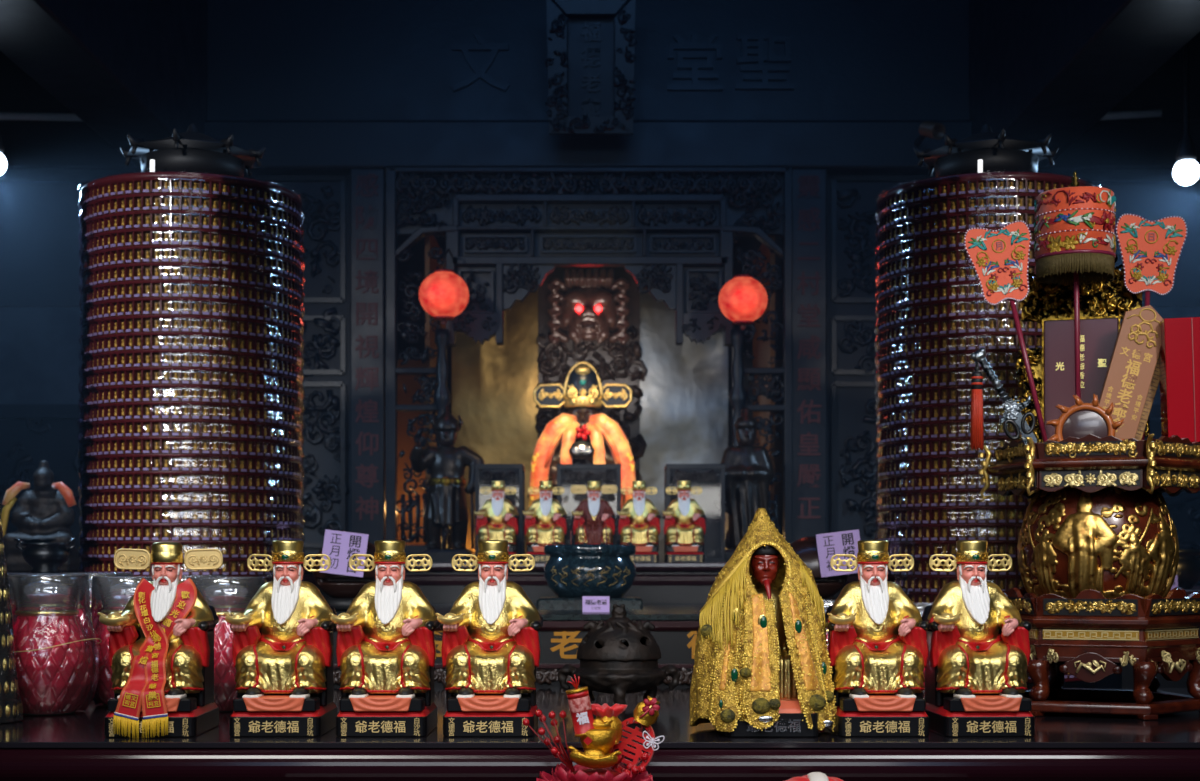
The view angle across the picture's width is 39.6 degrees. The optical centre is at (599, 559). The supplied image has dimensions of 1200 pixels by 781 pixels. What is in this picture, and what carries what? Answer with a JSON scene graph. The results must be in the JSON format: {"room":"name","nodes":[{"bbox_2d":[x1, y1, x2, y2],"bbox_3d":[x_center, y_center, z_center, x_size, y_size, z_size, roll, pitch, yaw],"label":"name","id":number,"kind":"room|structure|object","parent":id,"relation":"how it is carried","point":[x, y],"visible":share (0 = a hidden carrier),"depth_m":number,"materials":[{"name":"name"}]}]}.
{"room":"house of worship","nodes":[
{"label":"house of worship","id":0,"kind":"room"},
{"bbox_2d":[0,419,79,561],"bbox_3d":[-2.670,0.300,7.395,2.660,1.840,0.110,0,0,0],"label":"wall","id":1,"kind":"structure","parent":0,"point":[57,446],"depth_m":7.34,"materials":[{"name":"black"}]},
{"bbox_2d":[0,404,78,418],"bbox_3d":[-2.670,-0.650,7.365,2.660,0.060,0.170,0,0,0],"label":"trim","id":2,"kind":"structure","parent":1,"relation":"attached to","point":[7,411],"depth_m":7.28,"materials":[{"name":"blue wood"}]},
{"bbox_2d":[0,419,79,519],"bbox_3d":[-2.422,-0.069,7.324,1.935,1.173,0.097,0,0,0],"label":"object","id":3,"kind":"structure","parent":1,"relation":"attached to","point":[20,477],"depth_m":7.31,"materials":[{"name":"black wood"}]},
{"bbox_2d":[0,307,79,403],"bbox_3d":[-2.670,-0.895,7.385,2.660,0.430,0.130,0,0,0],"label":"wall","id":4,"kind":"structure","parent":0,"point":[40,346],"depth_m":7.32,"materials":[{"name":"paint"}]},
{"bbox_2d":[0,0,206,166],"bbox_3d":[-1.805,-2.145,4.125,0.290,0.990,5.850,0,0,0],"label":"wall","id":5,"kind":"structure","parent":0,"point":[136,68],"depth_m":5.96,"materials":[{"name":"black paint"}]},
{"bbox_2d":[0,112,81,120],"bbox_3d":[-2.685,-1.840,6.900,1.430,0.052,0.032,0,0,0],"label":"trim","id":6,"kind":"structure","parent":5,"relation":"attached to","point":[3,115],"depth_m":6.89,"materials":[{"name":"white paint"}]},
{"bbox_2d":[350,169,385,544],"bbox_3d":[-0.978,-0.212,7.100,0.143,2.865,0.200,0,0,0],"label":"pillar","id":7,"kind":"structure","parent":0,"point":[376,528],"depth_m":7.00,"materials":[{"name":"black wood"}]},
{"bbox_2d":[355,173,378,519],"bbox_3d":[-0.978,-0.896,6.998,0.102,1.455,0.006,0,0,0],"label":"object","id":8,"kind":"structure","parent":7,"relation":"attached to","point":[370,223],"depth_m":7.00,"materials":[{"name":"red paint"}]},
{"bbox_2d":[0,181,1199,548],"bbox_3d":[0.000,-0.710,8.200,8.400,3.860,0.200,0,0,0],"label":"wall","id":9,"kind":"structure","parent":0,"point":[415,263],"depth_m":8.10,"materials":[{"name":"black"}]},
{"bbox_2d":[0,183,86,306],"bbox_3d":[-2.670,-1.380,7.375,2.660,0.540,0.150,0,0,0],"label":"wall panel","id":10,"kind":"object","parent":9,"relation":"attached to","point":[39,226],"depth_m":7.30,"materials":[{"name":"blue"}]},
{"bbox_2d":[256,175,349,561],"bbox_3d":[-1.267,-0.212,7.185,0.405,2.865,0.130,0,0,0],"label":"wall panel","id":11,"kind":"object","parent":9,"relation":"attached to","point":[313,286],"depth_m":7.12,"materials":[{"name":"black wood"}]},
{"bbox_2d":[260,176,348,546],"bbox_3d":[-1.260,-0.845,7.110,0.380,1.583,0.078,0,0,0],"label":"carving","id":12,"kind":"object","parent":11,"relation":"attached to","point":[322,215],"depth_m":7.10,"materials":[{"name":"black wood"}]},
{"bbox_2d":[0,120,1199,180],"bbox_3d":[0.000,-1.748,7.125,8.000,0.205,0.250,0,0,0],"label":"beam","id":13,"kind":"structure","parent":0,"point":[1110,150],"depth_m":7.00,"materials":[{"name":"black wood"}]},
{"bbox_2d":[914,121,945,145],"bbox_3d":[1.314,-1.708,6.776,0.092,0.112,0.488,0,0,0],"label":"spotlight","id":14,"kind":"object","parent":13,"relation":"attached to","point":[933,130],"visible":1,"depth_m":6.58,"materials":[{"name":"brown metal"}]},
{"bbox_2d":[0,0,1199,119],"bbox_3d":[0.000,-2.245,7.130,8.000,0.790,0.140,0,0,0],"label":"wall","id":15,"kind":"structure","parent":0,"point":[267,59],"depth_m":7.06,"materials":[{"name":"black paint"}]},
{"bbox_2d":[545,0,636,134],"bbox_3d":[-0.038,-2.030,6.835,0.371,0.607,0.378,0,0,0],"label":"name plaque","id":16,"kind":"object","parent":15,"relation":"hanging from","point":[591,70],"visible":1,"depth_m":6.74,"materials":[{"name":"black wood"}]},
{"bbox_2d":[450,32,793,91],"bbox_3d":[0.093,-2.106,7.055,1.454,0.248,0.026,0,0,0],"label":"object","id":17,"kind":"structure","parent":15,"relation":"attached to","point":[479,73],"depth_m":7.04,"materials":[{"name":"black wood"}]},
{"bbox_2d":[792,169,826,541],"bbox_3d":[0.878,-0.212,7.100,0.151,2.865,0.200,0,0,0],"label":"trim","id":18,"kind":"structure","parent":0,"point":[801,527],"depth_m":7.00,"materials":[{"name":"black wood"}]},
{"bbox_2d":[797,176,820,517],"bbox_3d":[0.878,-0.894,6.998,0.102,1.438,0.006,0,0,0],"label":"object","id":19,"kind":"structure","parent":18,"relation":"attached to","point":[805,470],"depth_m":7.00,"materials":[{"name":"red paint"}]},
{"bbox_2d":[827,175,933,539],"bbox_3d":[1.197,-0.212,7.185,0.460,2.865,0.130,0,0,0],"label":"trim","id":20,"kind":"structure","parent":0,"point":[851,402],"depth_m":7.12,"materials":[{"name":"black wood"}]},
{"bbox_2d":[969,0,1199,166],"bbox_3d":[1.720,-2.145,4.125,0.320,0.990,5.850,0,0,0],"label":"wall","id":21,"kind":"structure","parent":0,"point":[1038,69],"depth_m":5.90,"materials":[{"name":"black paint"}]},
{"bbox_2d":[1100,109,1161,119],"bbox_3d":[2.145,-1.840,6.900,0.352,0.052,0.032,0,0,0],"label":"trim","id":22,"kind":"structure","parent":21,"relation":"attached to","point":[1157,112],"depth_m":6.89,"materials":[{"name":"white paint"}]},
{"bbox_2d":[1091,183,1199,306],"bbox_3d":[2.650,-1.380,7.375,2.700,0.540,0.150,0,0,0],"label":"trim","id":23,"kind":"structure","parent":0,"point":[1150,201],"depth_m":7.30,"materials":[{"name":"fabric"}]},
{"bbox_2d":[1118,307,1199,403],"bbox_3d":[2.650,-0.895,7.385,2.700,0.430,0.130,0,0,0],"label":"trim","id":24,"kind":"structure","parent":0,"point":[1164,312],"depth_m":7.32,"materials":[{"name":"paint"}]},
{"bbox_2d":[1144,419,1199,585],"bbox_3d":[2.650,0.300,7.395,2.700,1.840,0.110,0,0,0],"label":"trim","id":25,"kind":"structure","parent":0,"point":[1186,532],"depth_m":7.34,"materials":[{"name":"black"}]},
{"bbox_2d":[1148,404,1160,418],"bbox_3d":[2.650,-0.650,7.365,2.700,0.060,0.170,0,0,0],"label":"trim","id":26,"kind":"structure","parent":25,"relation":"attached to","point":[1155,412],"depth_m":7.28,"materials":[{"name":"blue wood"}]},
{"bbox_2d":[1164,490,1199,557],"bbox_3d":[2.437,-0.052,7.323,2.007,1.223,0.097,0,0,0],"label":"trim","id":27,"kind":"structure","parent":25,"relation":"attached to","point":[1178,502],"depth_m":7.30,"materials":[{"name":"black wood"}]},
{"bbox_3d":[0.000,-2.700,2.150,8.400,0.120,12.300,0,0,0],"label":"ceiling","id":28,"kind":"structure","parent":0,"visible":0},
{"bbox_2d":[0,135,6,175],"bbox_3d":[-2.020,-1.958,5.550,0.088,1.364,0.088,0,0,0],"label":"lamp","id":29,"kind":"object","parent":28,"relation":"hanging from","point":[3,162],"visible":1,"depth_m":5.54,"materials":[{"name":"white"}]},
{"bbox_2d":[1172,41,1199,185],"bbox_3d":[1.935,-1.938,5.500,0.088,1.404,0.088,0,0,0],"label":"lamp","id":30,"kind":"object","parent":28,"relation":"hanging from","point":[1186,171],"visible":1,"depth_m":5.49,"materials":[{"name":"white"}]},
{"bbox_3d":[0.000,1.270,2.150,8.400,0.100,12.300,0,0,0],"label":"floor","id":31,"kind":"structure","parent":0,"visible":0},
{"bbox_2d":[4,572,77,630],"bbox_3d":[-2.000,0.630,5.350,1.040,1.180,0.800,0,0,0],"label":"altar","id":32,"kind":"object","parent":31,"relation":"on","point":[37,587],"visible":0.02,"depth_m":4.97,"materials":[{"name":"black"}]},
{"bbox_2d":[0,460,79,571],"bbox_3d":[-1.823,-0.143,5.444,0.253,0.366,0.159,0,0,0],"label":"statue","id":33,"kind":"object","parent":32,"relation":"on","point":[43,514],"visible":0.73,"depth_m":5.40,"materials":[{"name":"brown metal"}]},
{"bbox_2d":[16,537,75,572],"bbox_3d":[-1.688,-0.015,5.080,0.146,0.109,0.146,0,0,40],"label":"bowl","id":34,"kind":"object","parent":32,"relation":"on","point":[43,557],"visible":0.95,"depth_m":5.04,"materials":[{"name":"grey"}]},
{"bbox_2d":[77,123,304,597],"bbox_3d":[-1.160,-0.013,4.750,0.629,2.466,0.630,0,0,-4],"label":"tower","id":35,"kind":"object","parent":31,"relation":"on","point":[190,421],"visible":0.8,"depth_m":4.50,"materials":[{"name":"black paint"}]},
{"bbox_2d":[150,159,154,171],"bbox_3d":[-1.222,-1.066,4.550,0.012,0.051,0.012,0,0,-23],"label":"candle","id":36,"kind":"object","parent":35,"relation":"on","point":[152,162],"depth_m":4.55,"materials":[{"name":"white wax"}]},
{"bbox_2d":[333,603,825,687],"bbox_3d":[-0.035,0.682,5.025,1.610,1.075,1.150,0,0,0],"label":"altar table","id":37,"kind":"object","parent":31,"relation":"on","point":[561,634],"visible":0.2,"depth_m":4.47,"materials":[{"name":"black wood"}]},
{"bbox_2d":[312,542,375,610],"bbox_3d":[-0.720,0.038,4.800,0.217,0.213,0.187,0,0,0],"label":"bowl","id":38,"kind":"object","parent":37,"relation":"on","point":[343,589],"visible":0.5,"depth_m":4.74,"materials":[{"name":"black wood"}]},
{"bbox_2d":[320,529,368,576],"bbox_3d":[-0.722,-0.019,4.705,0.136,0.136,0.017,0,0,-2],"label":"paper notice","id":39,"kind":"object","parent":38,"relation":"attached to","point":[339,546],"visible":0.88,"depth_m":4.71,"materials":[{"name":"purple"}]},
{"bbox_2d":[537,520,642,608],"bbox_3d":[-0.031,0.011,5.099,0.318,0.267,0.286,0,0,0],"label":"incense burner","id":40,"kind":"object","parent":37,"relation":"on","point":[572,572],"visible":0.97,"depth_m":4.98,"materials":[{"name":"dark teal glazed ceramic"},{"name":"grey ash"},{"name":"gold"}]},
{"bbox_2d":[582,596,609,611],"bbox_3d":[-0.011,0.123,4.622,0.075,0.044,0.006,0,0,0],"label":"name card","id":41,"kind":"object","parent":37,"relation":"on","point":[590,603],"visible":1,"depth_m":4.62,"materials":[{"name":"purple paper"}]},
{"bbox_2d":[789,536,848,610],"bbox_3d":[0.611,0.038,4.800,0.217,0.213,0.187,0,0,0],"label":"drum","id":42,"kind":"object","parent":37,"relation":"on","point":[806,547],"visible":0.38,"depth_m":4.74,"materials":[{"name":"black wood"}]},
{"bbox_2d":[816,529,859,576],"bbox_3d":[0.678,-0.019,4.705,0.136,0.136,0.017,0,0,2],"label":"paper notice","id":43,"kind":"object","parent":42,"relation":"attached to","point":[843,542],"visible":0.78,"depth_m":4.71,"materials":[{"name":"purple"}]},
{"bbox_2d":[303,562,858,602],"bbox_3d":[-0.025,0.615,6.309,2.490,1.210,1.422,0,0,0],"label":"altar table","id":44,"kind":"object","parent":31,"relation":"on","point":[661,582],"depth_m":5.63,"materials":[{"name":"black wood"}]},
{"bbox_2d":[409,406,483,561],"bbox_3d":[-0.613,-0.307,6.711,0.293,0.633,0.178,0,0,3],"label":"guardian statue","id":45,"kind":"object","parent":44,"relation":"on","point":[446,506],"visible":0.98,"depth_m":6.67,"materials":[{"name":"black wood"}]},
{"bbox_2d":[474,481,519,562],"bbox_3d":[-0.368,-0.137,5.956,0.159,0.294,0.182,0,0,0],"label":"statue","id":46,"kind":"object","parent":44,"relation":"on","point":[497,518],"visible":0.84,"depth_m":5.93,"materials":[{"name":"gold paint"}]},
{"bbox_2d":[474,464,524,562],"bbox_3d":[-0.388,-0.179,6.480,0.195,0.378,0.178,0,0,0],"label":"display case","id":47,"kind":"object","parent":44,"relation":"on","point":[513,475],"visible":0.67,"depth_m":6.43,"materials":[{"name":"black wood"}]},
{"bbox_2d":[522,481,567,562],"bbox_3d":[-0.196,-0.137,5.956,0.159,0.294,0.182,0,0,0],"label":"statue","id":48,"kind":"object","parent":44,"relation":"on","point":[545,519],"visible":0.94,"depth_m":5.92,"materials":[{"name":"gold paint"}]},
{"bbox_2d":[529,361,635,509],"bbox_3d":[-0.073,-0.417,7.089,0.459,0.855,0.241,0,0,0],"label":"statue","id":49,"kind":"object","parent":44,"relation":"on","point":[582,434],"visible":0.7,"depth_m":7.02,"materials":[{"name":"gold"}]},
{"bbox_2d":[529,413,576,506],"bbox_3d":[-0.198,-0.398,7.029,0.203,0.444,0.052,0,0,-9],"label":"drape","id":50,"kind":"object","parent":49,"relation":"hanging from","point":[557,443],"depth_m":7.01,"materials":[{"name":"orange fabric"}]},
{"bbox_2d":[589,413,635,509],"bbox_3d":[0.053,-0.398,7.029,0.203,0.444,0.052,0,0,9],"label":"drape","id":51,"kind":"object","parent":49,"relation":"hanging from","point":[608,444],"depth_m":7.01,"materials":[{"name":"orange fabric"}]},
{"bbox_2d":[386,167,791,561],"bbox_3d":[0.000,-0.657,7.412,1.960,1.984,0.996,0,0,0],"label":"shrine","id":52,"kind":"object","parent":44,"relation":"on","point":[505,229],"visible":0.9,"depth_m":7.02,"materials":[{"name":"black wood"}]},
{"bbox_2d":[419,248,468,324],"bbox_3d":[-0.618,-1.100,6.740,0.200,0.344,0.480,0,0,0],"label":"paper lantern","id":53,"kind":"object","parent":52,"relation":"hanging from","point":[443,294],"visible":1,"depth_m":6.53,"materials":[{"name":"red paper"}]},
{"bbox_2d":[528,267,647,497],"bbox_3d":[-0.059,-0.530,7.771,0.569,1.971,0.378,0,0,0],"label":"deity throne","id":54,"kind":"object","parent":52,"relation":"attached to","point":[591,315],"visible":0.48,"depth_m":7.85,"materials":[{"name":"black wood"}]},
{"bbox_2d":[718,248,767,329],"bbox_3d":[0.566,-1.091,6.741,0.196,0.361,0.478,0,0,0],"label":"paper lantern","id":55,"kind":"object","parent":52,"relation":"hanging from","point":[743,299],"visible":1,"depth_m":6.54,"materials":[{"name":"red paper"}]},
{"bbox_2d":[557,464,620,544],"bbox_3d":[-0.044,-0.179,6.480,0.249,0.378,0.178,0,0,0],"label":"display case","id":56,"kind":"object","parent":44,"relation":"on","point":[568,475],"visible":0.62,"depth_m":6.43,"materials":[{"name":"black glass"}]},
{"bbox_2d":[571,481,616,544],"bbox_3d":[-0.022,-0.137,5.976,0.169,0.294,0.182,0,0,0],"label":"statue","id":57,"kind":"object","parent":44,"relation":"on","point":[593,509],"visible":0.75,"depth_m":5.96,"materials":[{"name":"red paint"}]},
{"bbox_2d":[617,481,660,562],"bbox_3d":[0.138,-0.137,5.956,0.159,0.294,0.182,0,0,0],"label":"statue","id":58,"kind":"object","parent":44,"relation":"on","point":[639,519],"visible":0.91,"depth_m":5.92,"materials":[{"name":"gold paint"}]},
{"bbox_2d":[662,481,705,562],"bbox_3d":[0.300,-0.137,5.956,0.159,0.294,0.182,0,0,0],"label":"statue","id":59,"kind":"object","parent":44,"relation":"on","point":[684,519],"visible":1,"depth_m":5.91,"materials":[{"name":"gold paint"}]},
{"bbox_2d":[664,464,726,562],"bbox_3d":[0.372,-0.179,6.480,0.237,0.378,0.178,0,0,0],"label":"display case","id":60,"kind":"object","parent":44,"relation":"on","point":[710,477],"visible":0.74,"depth_m":6.55,"materials":[{"name":"black glass"}]},
{"bbox_2d":[721,407,773,561],"bbox_3d":[0.589,-0.305,6.715,0.231,0.629,0.174,0,0,0],"label":"statue","id":61,"kind":"object","parent":44,"relation":"on","point":[749,472],"visible":0.87,"depth_m":6.67,"materials":[{"name":"black wood"}]},
{"bbox_2d":[0,688,1199,780],"bbox_3d":[0.000,0.777,3.761,3.500,0.875,1.338,0,0,0],"label":"table","id":62,"kind":"object","parent":31,"relation":"on","point":[74,746],"visible":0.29,"depth_m":3.10,"materials":[{"name":"black wood"}]},
{"bbox_2d":[0,511,22,723],"bbox_3d":[-1.281,0.091,3.497,0.133,0.498,0.135,0,0,-33],"label":"tower","id":63,"kind":"object","parent":62,"relation":"on","point":[11,704],"visible":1,"depth_m":3.49,"materials":[{"name":"black paint"}]},
{"bbox_2d":[7,574,101,714],"bbox_3d":[-1.227,0.186,3.700,0.232,0.308,0.232,0,0,-4],"label":"vase","id":64,"kind":"object","parent":62,"relation":"on","point":[57,657],"visible":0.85,"depth_m":3.64,"materials":[{"name":"red glass"}]},
{"bbox_2d":[59,572,132,625],"bbox_3d":[-1.270,0.186,4.200,0.232,0.308,0.232,0,0,2],"label":"glass lamp","id":65,"kind":"object","parent":62,"relation":"on","point":[127,588],"visible":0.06,"depth_m":4.17,"materials":[{"name":"red"}]},
{"bbox_2d":[91,576,153,705],"bbox_3d":[-1.098,0.189,3.899,0.222,0.301,0.224,0,0,-34],"label":"glass lamp","id":66,"kind":"object","parent":62,"relation":"on","point":[101,595],"visible":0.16,"depth_m":3.84,"materials":[{"name":"red glass"}]},
{"bbox_2d":[97,542,222,737],"bbox_3d":[-0.866,0.153,3.296,0.218,0.377,0.251,0,0,-1],"label":"statue","id":67,"kind":"object","parent":62,"relation":"on","point":[161,644],"visible":1,"depth_m":3.25,"materials":[{"name":"gold paint"}]},
{"bbox_2d":[179,575,225,597],"bbox_3d":[-1.031,0.189,4.199,0.222,0.301,0.222,0,0,3],"label":"glass lamp","id":68,"kind":"object","parent":62,"relation":"on","point":[217,589],"visible":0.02,"depth_m":4.19,"materials":[{"name":"red"}]},
{"bbox_2d":[186,577,264,711],"bbox_3d":[-0.848,0.189,3.779,0.222,0.301,0.222,0,0,38],"label":"glass lamp","id":69,"kind":"object","parent":62,"relation":"on","point":[225,692],"visible":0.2,"depth_m":3.71,"materials":[{"name":"red glass"}]},
{"bbox_2d":[224,540,337,736],"bbox_3d":[-0.628,0.150,3.310,0.206,0.380,0.235,0,0,0],"label":"statue","id":70,"kind":"object","parent":62,"relation":"on","point":[282,641],"visible":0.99,"depth_m":3.26,"materials":[{"name":"gold paint"}]},
{"bbox_2d":[329,540,439,736],"bbox_3d":[-0.423,0.150,3.310,0.206,0.380,0.235,0,0,0],"label":"statue","id":71,"kind":"object","parent":62,"relation":"on","point":[386,651],"visible":1,"depth_m":3.25,"materials":[{"name":"gold paint"}]},
{"bbox_2d":[436,540,542,736],"bbox_3d":[-0.217,0.150,3.310,0.206,0.380,0.235,0,0,0],"label":"statue","id":72,"kind":"object","parent":62,"relation":"on","point":[490,651],"visible":1,"depth_m":3.25,"materials":[{"name":"gold paint"}]},
{"bbox_2d":[558,604,680,704],"bbox_3d":[0.045,0.222,3.950,0.228,0.235,0.227,0,0,-44],"label":"incense burner","id":73,"kind":"object","parent":62,"relation":"on","point":[608,664],"visible":0.98,"depth_m":3.88,"materials":[{"name":"black metal"}]},
{"bbox_2d":[690,508,836,736],"bbox_3d":[0.326,0.117,3.312,0.292,0.444,0.299,0,0,-17],"label":"statue","id":74,"kind":"object","parent":62,"relation":"on","point":[762,668],"visible":1,"depth_m":3.23,"materials":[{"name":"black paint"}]},
{"bbox_2d":[823,601,834,648],"bbox_3d":[0.518,0.216,3.850,0.181,0.246,0.182,0,0,4],"label":"glass lamp","id":75,"kind":"object","parent":62,"relation":"on","point":[826,603],"visible":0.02,"depth_m":3.79,"materials":[{"name":"red"}]},
{"bbox_2d":[823,540,929,736],"bbox_3d":[0.545,0.150,3.311,0.206,0.380,0.235,0,0,1],"label":"statue","id":76,"kind":"object","parent":62,"relation":"on","point":[878,647],"visible":0.98,"depth_m":3.25,"materials":[{"name":"gold paint"}]},
{"bbox_2d":[914,602,932,698],"bbox_3d":[0.752,0.219,3.850,0.177,0.240,0.178,0,0,-13],"label":"glass lamp","id":77,"kind":"object","parent":62,"relation":"on","point":[917,606],"visible":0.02,"depth_m":3.79,"materials":[{"name":"red glass"}]},
{"bbox_2d":[922,540,1034,736],"bbox_3d":[0.745,0.150,3.310,0.206,0.380,0.235,0,0,-2],"label":"statue","id":78,"kind":"object","parent":62,"relation":"on","point":[978,643],"visible":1,"depth_m":3.26,"materials":[{"name":"gold paint"}]},
{"bbox_2d":[978,434,1199,719],"bbox_3d":[1.128,0.033,3.782,0.524,0.611,0.479,0,0,21],"label":"pedestal","id":79,"kind":"object","parent":62,"relation":"on","point":[1098,544],"visible":0.93,"depth_m":3.62,"materials":[{"name":"gold metal"}]},
{"bbox_2d":[970,348,1036,442],"bbox_3d":[0.891,-0.358,3.678,0.146,0.222,0.026,0,0,0],"label":"sword","id":80,"kind":"object","parent":79,"relation":"on","point":[1012,409],"visible":1,"depth_m":3.67,"materials":[{"name":"grey metal"}]},
{"bbox_2d":[970,362,983,449],"bbox_3d":[0.829,-0.339,3.665,0.028,0.195,0.028,0,0,-45],"label":"tassel","id":81,"kind":"object","parent":80,"relation":"hanging from","point":[977,433],"visible":1,"depth_m":3.65,"materials":[{"name":"red fabric"}]},
{"bbox_2d":[964,220,1047,442],"bbox_3d":[0.906,-0.487,3.702,0.197,0.532,0.019,0,0,0],"label":"fan","id":82,"kind":"object","parent":79,"relation":"on","point":[999,258],"visible":1,"depth_m":3.70,"materials":[{"name":"fabric"}]},
{"bbox_2d":[1003,412,1035,457],"bbox_3d":[0.913,-0.273,3.630,0.070,0.100,0.008,0,0,0],"label":"scissors","id":83,"kind":"object","parent":79,"relation":"on","point":[1031,414],"visible":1,"depth_m":3.63,"materials":[{"name":"black metal"}]},
{"bbox_2d":[1033,171,1115,398],"bbox_3d":[1.065,-0.548,3.739,0.180,0.652,0.181,0,0,0],"label":"parasol","id":84,"kind":"object","parent":79,"relation":"on","point":[1074,226],"visible":1,"depth_m":3.67,"materials":[{"name":"orange"}]},
{"bbox_2d":[1011,255,1149,442],"bbox_3d":[1.113,-0.467,3.865,0.311,0.490,0.060,0,0,17],"label":"tablet","id":85,"kind":"object","parent":79,"relation":"on","point":[1101,304],"visible":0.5,"depth_m":3.87,"materials":[{"name":"red"}]},
{"bbox_2d":[1046,394,1124,441],"bbox_3d":[1.070,-0.291,3.678,0.168,0.148,0.052,0,0,16],"label":"mirror","id":86,"kind":"object","parent":79,"relation":"on","point":[1079,420],"visible":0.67,"depth_m":3.66,"materials":[{"name":"orange wood"}]},
{"bbox_2d":[987,434,1199,475],"bbox_3d":[1.127,-0.233,3.780,0.460,0.078,0.485,0,0,0],"label":"railing","id":87,"kind":"object","parent":79,"relation":"on","point":[1088,455],"depth_m":3.60,"materials":[{"name":"brown wood"}]},
{"bbox_2d":[1017,486,1178,598],"bbox_3d":[1.127,-0.043,3.776,0.346,0.267,0.341,0,0,0],"label":"bowl","id":88,"kind":"object","parent":79,"relation":"on","point":[1074,542],"depth_m":3.64,"materials":[{"name":"gold metal"}]},
{"bbox_2d":[1099,305,1162,438],"bbox_3d":[1.184,-0.413,3.733,0.172,0.315,0.015,0,0,0],"label":"tablet","id":89,"kind":"object","parent":79,"relation":"on","point":[1129,375],"visible":0.9,"depth_m":3.73,"materials":[{"name":"brown wood"}]},
{"bbox_2d":[1135,356,1159,439],"bbox_3d":[1.230,-0.364,3.760,0.099,0.220,0.009,0,0,0],"label":"ruler","id":90,"kind":"object","parent":79,"relation":"on","point":[1155,380],"visible":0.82,"depth_m":3.76,"materials":[{"name":"brown wood"}]},
{"bbox_2d":[1116,213,1186,439],"bbox_3d":[1.257,-0.506,3.802,0.163,0.567,0.019,0,0,0],"label":"fan","id":91,"kind":"object","parent":79,"relation":"on","point":[1150,251],"visible":1,"depth_m":3.80,"materials":[{"name":"fabric"}]},
{"bbox_2d":[1159,317,1199,442],"bbox_3d":[1.316,-0.399,3.719,0.125,0.280,0.073,0,0,7],"label":"gift box","id":92,"kind":"object","parent":79,"relation":"on","point":[1179,354],"visible":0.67,"depth_m":3.69,"materials":[{"name":"red cardboard"}]},
{"bbox_2d":[874,123,1095,687],"bbox_3d":[1.100,-0.013,4.750,0.629,2.466,0.629,0,0,5],"label":"tower","id":93,"kind":"object","parent":31,"relation":"on","point":[932,312],"visible":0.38,"depth_m":4.52,"materials":[{"name":"black paint"}]},
{"bbox_2d":[978,159,982,172],"bbox_3d":[1.038,-1.066,4.550,0.012,0.051,0.012,0,0,-23],"label":"candle","id":94,"kind":"object","parent":93,"relation":"on","point":[980,162],"depth_m":4.54,"materials":[{"name":"white wax"}]},
{"bbox_2d":[1095,586,1199,687],"bbox_3d":[2.050,0.655,5.350,1.040,1.130,0.840,0,0,0],"label":"altar","id":95,"kind":"object","parent":31,"relation":"on","point":[1125,679],"visible":0.02,"depth_m":4.95,"materials":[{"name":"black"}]},
{"bbox_2d":[1171,575,1177,589],"bbox_3d":[1.688,0.068,4.982,0.078,0.045,0.006,0,0,0],"label":"name card","id":96,"kind":"object","parent":95,"relation":"on","point":[1175,584],"visible":0.1,"depth_m":4.98,"materials":[{"name":"purple paper"}]},
{"bbox_2d":[1176,550,1199,588],"bbox_3d":[1.784,0.029,5.200,0.187,0.122,0.187,0,0,-45],"label":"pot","id":97,"kind":"object","parent":95,"relation":"on","point":[1188,570],"visible":0.43,"depth_m":5.12,"materials":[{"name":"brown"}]},
{"bbox_3d":[0.050,0.830,2.900,1.300,0.780,0.300,0,0,0],"label":"bench","id":98,"kind":"object","parent":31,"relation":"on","visible":0},
{"bbox_2d":[522,674,664,780],"bbox_3d":[-0.007,0.319,2.929,0.209,0.240,0.204,0,0,-39],"label":"ornament","id":99,"kind":"object","parent":98,"relation":"on","point":[599,736],"visible":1,"depth_m":2.91,"materials":[{"name":"red plastic"}]},
{"bbox_2d":[536,762,652,780],"bbox_3d":[-0.009,0.395,2.930,0.204,0.074,0.208,0,0,0],"label":"flower","id":100,"kind":"object","parent":99,"relation":"on","point":[584,771],"depth_m":2.90,"materials":[{"name":"red plastic"}]},
{"bbox_2d":[786,772,842,780],"bbox_3d":[0.373,0.404,2.900,0.152,0.069,0.120,0,0,0],"label":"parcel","id":101,"kind":"object","parent":98,"relation":"on","point":[814,776],"visible":1,"depth_m":2.88,"materials":[{"name":"red"}]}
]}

